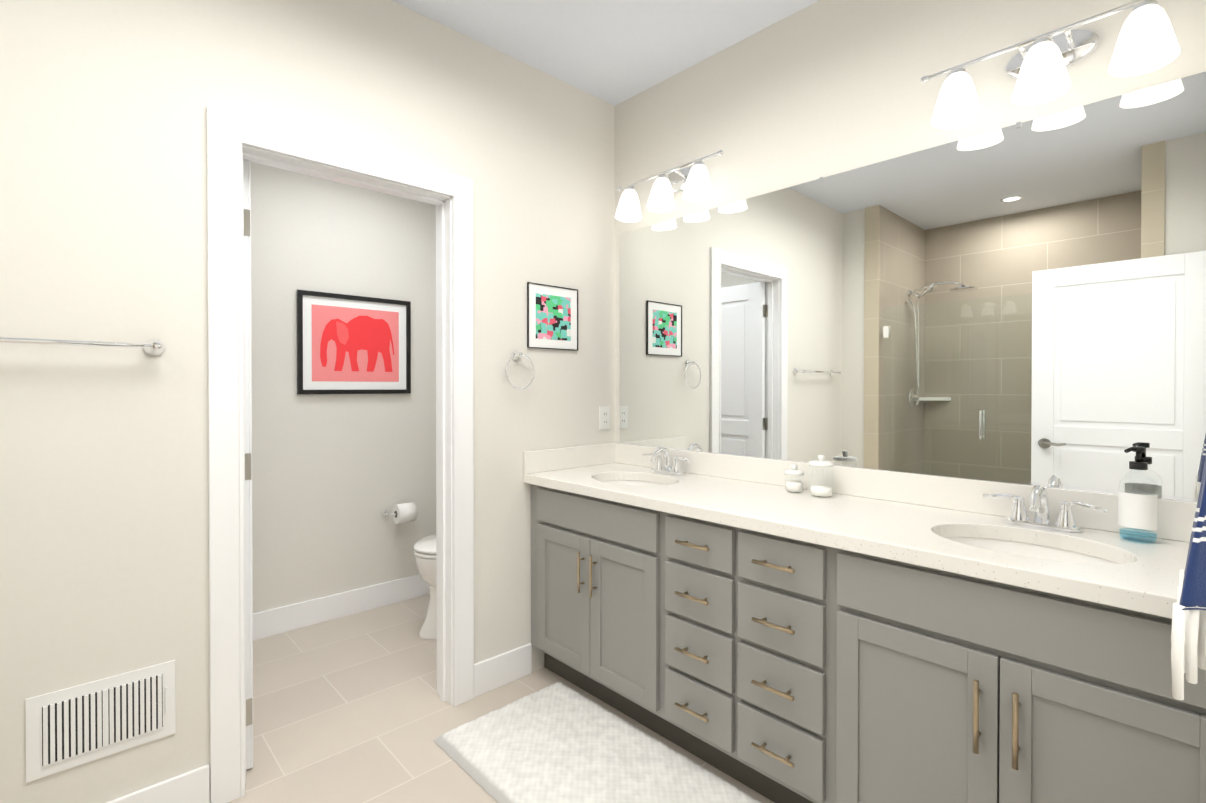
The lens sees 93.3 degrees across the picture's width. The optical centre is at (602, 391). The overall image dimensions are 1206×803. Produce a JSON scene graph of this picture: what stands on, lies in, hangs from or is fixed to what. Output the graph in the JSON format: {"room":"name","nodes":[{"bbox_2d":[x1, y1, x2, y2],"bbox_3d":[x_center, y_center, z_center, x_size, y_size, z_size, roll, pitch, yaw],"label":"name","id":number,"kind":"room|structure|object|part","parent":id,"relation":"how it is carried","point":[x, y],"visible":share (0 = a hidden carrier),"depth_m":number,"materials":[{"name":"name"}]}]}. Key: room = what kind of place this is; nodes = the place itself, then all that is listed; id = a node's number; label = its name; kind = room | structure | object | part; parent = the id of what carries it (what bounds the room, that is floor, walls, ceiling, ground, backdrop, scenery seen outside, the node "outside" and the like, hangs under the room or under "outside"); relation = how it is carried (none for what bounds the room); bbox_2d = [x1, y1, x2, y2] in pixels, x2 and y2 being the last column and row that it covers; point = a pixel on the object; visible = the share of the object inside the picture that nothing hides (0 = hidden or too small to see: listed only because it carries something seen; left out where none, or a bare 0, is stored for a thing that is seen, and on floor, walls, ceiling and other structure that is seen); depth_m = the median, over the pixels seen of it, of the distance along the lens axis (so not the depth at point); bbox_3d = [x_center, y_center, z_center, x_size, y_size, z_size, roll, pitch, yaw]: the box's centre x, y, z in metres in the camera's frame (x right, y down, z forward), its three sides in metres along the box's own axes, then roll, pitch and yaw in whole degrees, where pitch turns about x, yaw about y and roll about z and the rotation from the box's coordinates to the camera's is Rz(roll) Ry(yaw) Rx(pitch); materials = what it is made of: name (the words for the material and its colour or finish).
{"room":"bathroom","nodes":[
{"label":"bathroom","id":0,"kind":"room"},
{"bbox_2d":[0,0,614,802],"bbox_3d":[-1.371,-0.087,1.654,3.815,2.720,0.115,0,1,-43],"label":"wall","id":1,"kind":"structure","parent":0,"point":[104,526],"depth_m":1.67,"materials":[{"name":"paint"}]},
{"bbox_2d":[0,337,163,354],"bbox_3d":[-1.485,-0.126,1.413,0.638,0.048,0.077,0,1,-43],"label":"towel bar","id":2,"kind":"object","parent":1,"relation":"attached to","point":[153,346],"visible":1,"depth_m":1.50,"materials":[{"name":"silver metal"}]},
{"bbox_2d":[25,660,175,782],"bbox_3d":[-1.372,0.901,1.571,0.310,0.215,0.013,0,1,-43],"label":"air vent","id":3,"kind":"object","parent":1,"relation":"in","point":[71,727],"visible":1,"depth_m":1.56,"materials":[{"name":"white metal"}]},
{"bbox_2d":[106,764,209,802],"bbox_3d":[-1.532,1.207,1.421,0.917,0.135,0.017,0,1,-43],"label":"baseboard","id":4,"kind":"structure","parent":1,"relation":"attached to","point":[193,786],"depth_m":1.68,"materials":[{"name":"white paint"}]},
{"bbox_2d":[243,159,252,769],"bbox_3d":[-1.422,0.246,2.143,0.165,2.030,0.733,0,1,-43],"label":"door","id":5,"kind":"structure","parent":1,"relation":"in","point":[248,454],"depth_m":1.90,"materials":[{"name":"white paint"}]},
{"bbox_2d":[207,105,473,802],"bbox_3d":[-0.913,0.202,2.086,0.904,2.135,0.158,0,1,-43],"label":"door frame","id":6,"kind":"structure","parent":1,"relation":"attached to","point":[229,134],"depth_m":1.85,"materials":[{"name":"white paint"}]},
{"bbox_2d":[474,643,531,697],"bbox_3d":[-0.431,1.199,2.457,0.293,0.135,0.014,0,1,-43],"label":"baseboard","id":7,"kind":"structure","parent":1,"relation":"attached to","point":[490,674],"depth_m":2.45,"materials":[{"name":"white paint"}]},
{"bbox_2d":[505,350,534,389],"bbox_3d":[-0.368,-0.093,2.479,0.154,0.172,0.051,0,1,-43],"label":"towel ring","id":8,"kind":"object","parent":1,"relation":"attached to","point":[516,355],"visible":0.98,"depth_m":2.48,"materials":[{"name":"silver metal"}]},
{"bbox_2d":[527,282,577,350],"bbox_3d":[-0.229,-0.340,2.635,0.293,0.292,0.011,0,1,-43],"label":"framed picture","id":9,"kind":"object","parent":1,"relation":"attached to","point":[552,317],"visible":1,"depth_m":2.63,"materials":[{"name":"black"}]},
{"bbox_2d":[523,443,614,474],"bbox_3d":[-0.148,0.315,2.708,0.548,0.100,0.019,0,1,-43],"label":"backsplash","id":10,"kind":"structure","parent":1,"relation":"attached to","point":[554,459],"depth_m":2.68,"materials":[{"name":"white stone"}]},
{"bbox_2d":[599,406,609,428],"bbox_3d":[0.010,0.134,2.865,0.070,0.114,0.008,0,1,-43],"label":"duplex electrical outlet","id":11,"kind":"object","parent":1,"relation":"attached to","point":[604,417],"visible":1,"depth_m":2.86,"materials":[{"name":"white plastic"}]},
{"bbox_2d":[251,162,435,612],"bbox_3d":[-1.541,-0.098,3.187,1.965,2.720,0.115,0,1,-43],"label":"wall","id":12,"kind":"structure","parent":0,"point":[334,476],"depth_m":3.15,"materials":[{"name":"paint"}]},
{"bbox_2d":[253,574,428,639],"bbox_3d":[-1.454,1.194,3.188,1.849,0.135,0.016,0,1,-43],"label":"baseboard","id":13,"kind":"structure","parent":12,"relation":"attached to","point":[274,621],"depth_m":3.13,"materials":[{"name":"white paint"}]},
{"bbox_2d":[297,290,410,393],"bbox_3d":[-1.393,-0.262,3.230,0.621,0.554,0.021,0,1,-43],"label":"artwork","id":14,"kind":"object","parent":12,"relation":"attached to","point":[349,344],"visible":1,"depth_m":3.21,"materials":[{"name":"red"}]},
{"bbox_2d":[320,316,393,371],"bbox_3d":[-1.387,-0.273,3.233,0.411,0.320,0.001,0,1,-43],"label":"print","id":15,"kind":"object","parent":14,"relation":"attached to","point":[347,343],"depth_m":3.23,"materials":[{"name":"red paper"}]},
{"bbox_2d":[381,502,416,523],"bbox_3d":[-1.190,0.715,3.347,0.172,0.110,0.139,0,1,-43],"label":"toilet paper holder","id":16,"kind":"object","parent":12,"relation":"attached to","point":[404,512],"visible":0.98,"depth_m":3.32,"materials":[{"name":"white paper"}]},
{"bbox_2d":[228,594,774,802],"bbox_3d":[-0.973,1.325,1.324,3.930,0.100,3.625,0,1,-43],"label":"floor","id":17,"kind":"structure","parent":0,"point":[353,708],"depth_m":2.23,"materials":[{"name":"tile"}]},
{"bbox_2d":[413,534,436,638],"bbox_3d":[-0.678,0.854,3.157,0.748,0.815,0.450,0,1,-43],"label":"toilet","id":18,"kind":"object","parent":17,"relation":"on","point":[424,550],"visible":0.23,"depth_m":2.91,"materials":[{"name":"white ceramic"}]},
{"bbox_2d":[528,483,654,731],"bbox_3d":[0.135,0.838,2.438,0.547,0.859,0.805,0,1,-43],"label":"base cabinet","id":19,"kind":"object","parent":17,"relation":"on","point":[593,560],"depth_m":2.22,"materials":[{"name":"paint"}]},
{"bbox_3d":[-0.164,0.849,2.372,0.019,0.538,0.344,0,1,-43],"label":"door","id":20,"kind":"part","parent":19,"relation":"part of","materials":[{"name":"paint"}]},
{"bbox_3d":[-0.088,0.713,2.252,0.033,0.160,0.012,0,1,-43],"label":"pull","id":21,"kind":"part","parent":19,"relation":"part of","materials":[{"name":"beige"}]},
{"bbox_3d":[-0.040,0.714,2.200,0.033,0.160,0.012,0,1,-43],"label":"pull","id":22,"kind":"part","parent":19,"relation":"part of","materials":[{"name":"beige"}]},
{"bbox_3d":[0.074,0.850,2.118,0.019,0.538,0.344,0,1,-43],"label":"door","id":23,"kind":"part","parent":19,"relation":"part of","materials":[{"name":"paint"}]},
{"bbox_2d":[434,682,760,802],"bbox_3d":[0.075,1.257,1.762,0.593,0.028,1.403,0,1,-43],"label":"bath mat","id":24,"kind":"object","parent":17,"relation":"on","point":[558,742],"visible":0.98,"depth_m":1.93,"materials":[{"name":"fabric"}]},
{"bbox_2d":[655,511,726,773],"bbox_3d":[0.505,0.840,2.044,0.547,0.859,0.313,0,1,-43],"label":"base cabinet","id":25,"kind":"object","parent":17,"relation":"on","point":[691,555],"depth_m":1.88,"materials":[{"name":"paint"}]},
{"bbox_3d":[0.293,1.037,1.847,0.033,0.012,0.130,0,1,-43],"label":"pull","id":26,"kind":"part","parent":25,"relation":"part of","materials":[{"name":"beige"}]},
{"bbox_3d":[0.293,0.852,1.846,0.033,0.012,0.130,0,1,-43],"label":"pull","id":27,"kind":"part","parent":25,"relation":"part of","materials":[{"name":"beige"}]},
{"bbox_3d":[0.293,0.667,1.845,0.033,0.012,0.130,0,1,-43],"label":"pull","id":28,"kind":"part","parent":25,"relation":"part of","materials":[{"name":"beige"}]},
{"bbox_3d":[0.293,0.497,1.843,0.033,0.012,0.130,0,1,-43],"label":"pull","id":29,"kind":"part","parent":25,"relation":"part of","materials":[{"name":"beige"}]},
{"bbox_3d":[0.312,1.037,1.866,0.019,0.168,0.269,0,1,-43],"label":"drawer","id":30,"kind":"part","parent":25,"relation":"part of","materials":[{"name":"paint"}]},
{"bbox_3d":[0.312,0.852,1.864,0.019,0.168,0.269,0,1,-43],"label":"drawer","id":31,"kind":"part","parent":25,"relation":"part of","materials":[{"name":"paint"}]},
{"bbox_3d":[0.312,0.667,1.863,0.019,0.168,0.269,0,1,-43],"label":"drawer","id":32,"kind":"part","parent":25,"relation":"part of","materials":[{"name":"paint"}]},
{"bbox_3d":[0.312,0.497,1.862,0.019,0.138,0.269,0,1,-43],"label":"drawer","id":33,"kind":"part","parent":25,"relation":"part of","materials":[{"name":"paint"}]},
{"bbox_2d":[727,527,818,802],"bbox_3d":[0.730,0.842,1.804,0.547,0.859,0.381,0,1,-43],"label":"base cabinet","id":34,"kind":"object","parent":17,"relation":"on","point":[773,584],"depth_m":1.66,"materials":[{"name":"paint"}]},
{"bbox_3d":[0.492,1.039,1.635,0.033,0.012,0.130,0,1,-43],"label":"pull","id":35,"kind":"part","parent":34,"relation":"part of","materials":[{"name":"beige"}]},
{"bbox_3d":[0.492,0.854,1.634,0.033,0.012,0.130,0,1,-43],"label":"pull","id":36,"kind":"part","parent":34,"relation":"part of","materials":[{"name":"beige"}]},
{"bbox_3d":[0.492,0.669,1.633,0.033,0.012,0.130,0,1,-43],"label":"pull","id":37,"kind":"part","parent":34,"relation":"part of","materials":[{"name":"beige"}]},
{"bbox_3d":[0.492,0.499,1.631,0.033,0.012,0.130,0,1,-43],"label":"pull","id":38,"kind":"part","parent":34,"relation":"part of","materials":[{"name":"beige"}]},
{"bbox_3d":[0.511,1.039,1.654,0.019,0.168,0.270,0,1,-43],"label":"drawer","id":39,"kind":"part","parent":34,"relation":"part of","materials":[{"name":"paint"}]},
{"bbox_3d":[0.511,0.854,1.652,0.019,0.168,0.270,0,1,-43],"label":"drawer","id":40,"kind":"part","parent":34,"relation":"part of","materials":[{"name":"paint"}]},
{"bbox_3d":[0.511,0.669,1.651,0.019,0.168,0.270,0,1,-43],"label":"drawer","id":41,"kind":"part","parent":34,"relation":"part of","materials":[{"name":"paint"}]},
{"bbox_3d":[0.511,0.499,1.650,0.019,0.138,0.270,0,1,-43],"label":"drawer","id":42,"kind":"part","parent":34,"relation":"part of","materials":[{"name":"paint"}]},
{"bbox_2d":[819,547,1205,802],"bbox_3d":[1.068,0.845,1.444,0.547,0.859,0.777,0,1,-43],"label":"base cabinet","id":43,"kind":"object","parent":17,"relation":"on","point":[862,635],"depth_m":1.26,"materials":[{"name":"paint"}]},
{"bbox_2d":[524,463,1188,622],"bbox_3d":[0.589,0.391,1.936,0.567,0.040,2.154,0,1,-43],"label":"countertop","id":44,"kind":"structure","parent":43,"relation":"on","point":[1146,579],"depth_m":1.55,"materials":[{"name":"white stone"}]},
{"bbox_2d":[611,475,662,486],"bbox_3d":[0.131,0.474,2.405,0.318,0.157,0.418,0,1,-43],"label":"sink","id":45,"kind":"object","parent":44,"relation":"in","point":[618,478],"depth_m":2.58,"materials":[{"name":"white ceramic"}]},
{"bbox_2d":[642,447,690,474],"bbox_3d":[0.258,0.305,2.523,0.132,0.120,0.276,0,1,-43],"label":"faucet","id":46,"kind":"object","parent":44,"relation":"on","point":[669,467],"visible":1,"depth_m":2.53,"materials":[{"name":"silver metal"}]},
{"bbox_2d":[784,464,803,492],"bbox_3d":[0.702,0.318,2.089,0.069,0.102,0.069,0,1,-43],"label":"jar","id":47,"kind":"object","parent":44,"relation":"on","point":[794,486],"visible":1,"depth_m":2.07,"materials":[{"name":"clear glass"}]},
{"bbox_2d":[809,455,833,497],"bbox_3d":[0.770,0.297,2.009,0.084,0.145,0.084,0,1,-43],"label":"jar","id":48,"kind":"object","parent":44,"relation":"on","point":[824,491],"visible":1,"depth_m":1.98,"materials":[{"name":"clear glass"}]},
{"bbox_2d":[943,527,1122,566],"bbox_3d":[1.053,0.481,1.423,0.318,0.157,0.418,0,1,-43],"label":"sink","id":49,"kind":"object","parent":44,"relation":"in","point":[1032,546],"depth_m":1.53,"materials":[{"name":"white ceramic"}]},
{"bbox_2d":[982,485,1107,532],"bbox_3d":[1.179,0.313,1.540,0.132,0.120,0.276,0,1,-43],"label":"faucet","id":50,"kind":"object","parent":44,"relation":"on","point":[1065,520],"visible":1,"depth_m":1.54,"materials":[{"name":"silver metal"}]},
{"bbox_2d":[1118,446,1158,543],"bbox_3d":[1.341,0.256,1.427,0.075,0.234,0.074,0,1,-43],"label":"soap bottle","id":51,"kind":"object","parent":44,"relation":"on","point":[1138,511],"visible":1,"depth_m":1.41,"materials":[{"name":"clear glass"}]},
{"bbox_3d":[0.753,0.856,1.395,0.019,0.538,0.361,0,1,-43],"label":"door","id":52,"kind":"part","parent":43,"relation":"part of","materials":[{"name":"paint"}]},
{"bbox_3d":[0.834,0.721,1.268,0.033,0.160,0.012,0,1,-43],"label":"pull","id":53,"kind":"part","parent":43,"relation":"part of","materials":[{"name":"beige"}]},
{"bbox_3d":[0.883,0.721,1.216,0.033,0.160,0.012,0,1,-43],"label":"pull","id":54,"kind":"part","parent":43,"relation":"part of","materials":[{"name":"beige"}]},
{"bbox_3d":[1.003,0.858,1.128,0.019,0.538,0.361,0,1,-43],"label":"door","id":55,"kind":"part","parent":43,"relation":"part of","materials":[{"name":"paint"}]},
{"bbox_2d":[392,0,818,105],"bbox_3d":[-0.973,-1.495,1.304,3.930,0.100,3.625,0,1,-43],"label":"ceiling","id":56,"kind":"structure","parent":0,"point":[614,52],"depth_m":2.30,"materials":[{"name":"paint"}]},
{"bbox_2d":[615,0,1205,442],"bbox_3d":[0.418,-0.094,2.619,0.115,2.720,3.625,0,1,-43],"label":"wall","id":57,"kind":"structure","parent":0,"point":[819,88],"depth_m":2.06,"materials":[{"name":"paint"}]},
{"bbox_2d":[615,150,723,221],"bbox_3d":[0.280,-0.908,2.528,0.197,0.212,0.612,0,1,-43],"label":"sconce","id":58,"kind":"object","parent":57,"relation":"attached to","point":[693,184],"visible":1,"depth_m":2.49,"materials":[{"name":"white glass"}]},
{"bbox_2d":[615,443,1196,542],"bbox_3d":[0.789,0.319,2.123,0.019,0.100,2.154,0,1,-43],"label":"backsplash","id":59,"kind":"structure","parent":57,"relation":"attached to","point":[1176,518],"depth_m":1.85,"materials":[{"name":"white stone"}]},
{"bbox_2d":[619,72,1205,501],"bbox_3d":[0.804,-0.260,2.112,0.008,1.061,2.103,0,1,-43],"label":"vanity mirror","id":60,"kind":"object","parent":57,"relation":"attached to","point":[1021,302],"visible":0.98,"depth_m":1.77,"materials":[{"name":"clear glass"}]},
{"bbox_2d":[920,0,1180,129],"bbox_3d":[1.198,-0.901,1.549,0.197,0.212,0.612,0,1,-43],"label":"sconce","id":61,"kind":"object","parent":57,"relation":"attached to","point":[1036,67],"visible":1,"depth_m":1.52,"materials":[{"name":"white glass"}]},
{"bbox_3d":[0.185,-0.075,-0.006,3.815,2.720,0.115,0,1,-43],"label":"wall","id":62,"kind":"structure","parent":0,"visible":0},
{"bbox_2d":[1171,457,1205,699],"bbox_3d":[0.960,0.164,0.875,0.308,0.552,0.111,0,1,-43],"label":"hanging towel","id":63,"kind":"object","parent":62,"relation":"hanging from","point":[1188,638],"visible":1,"depth_m":0.81,"materials":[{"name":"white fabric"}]}
]}

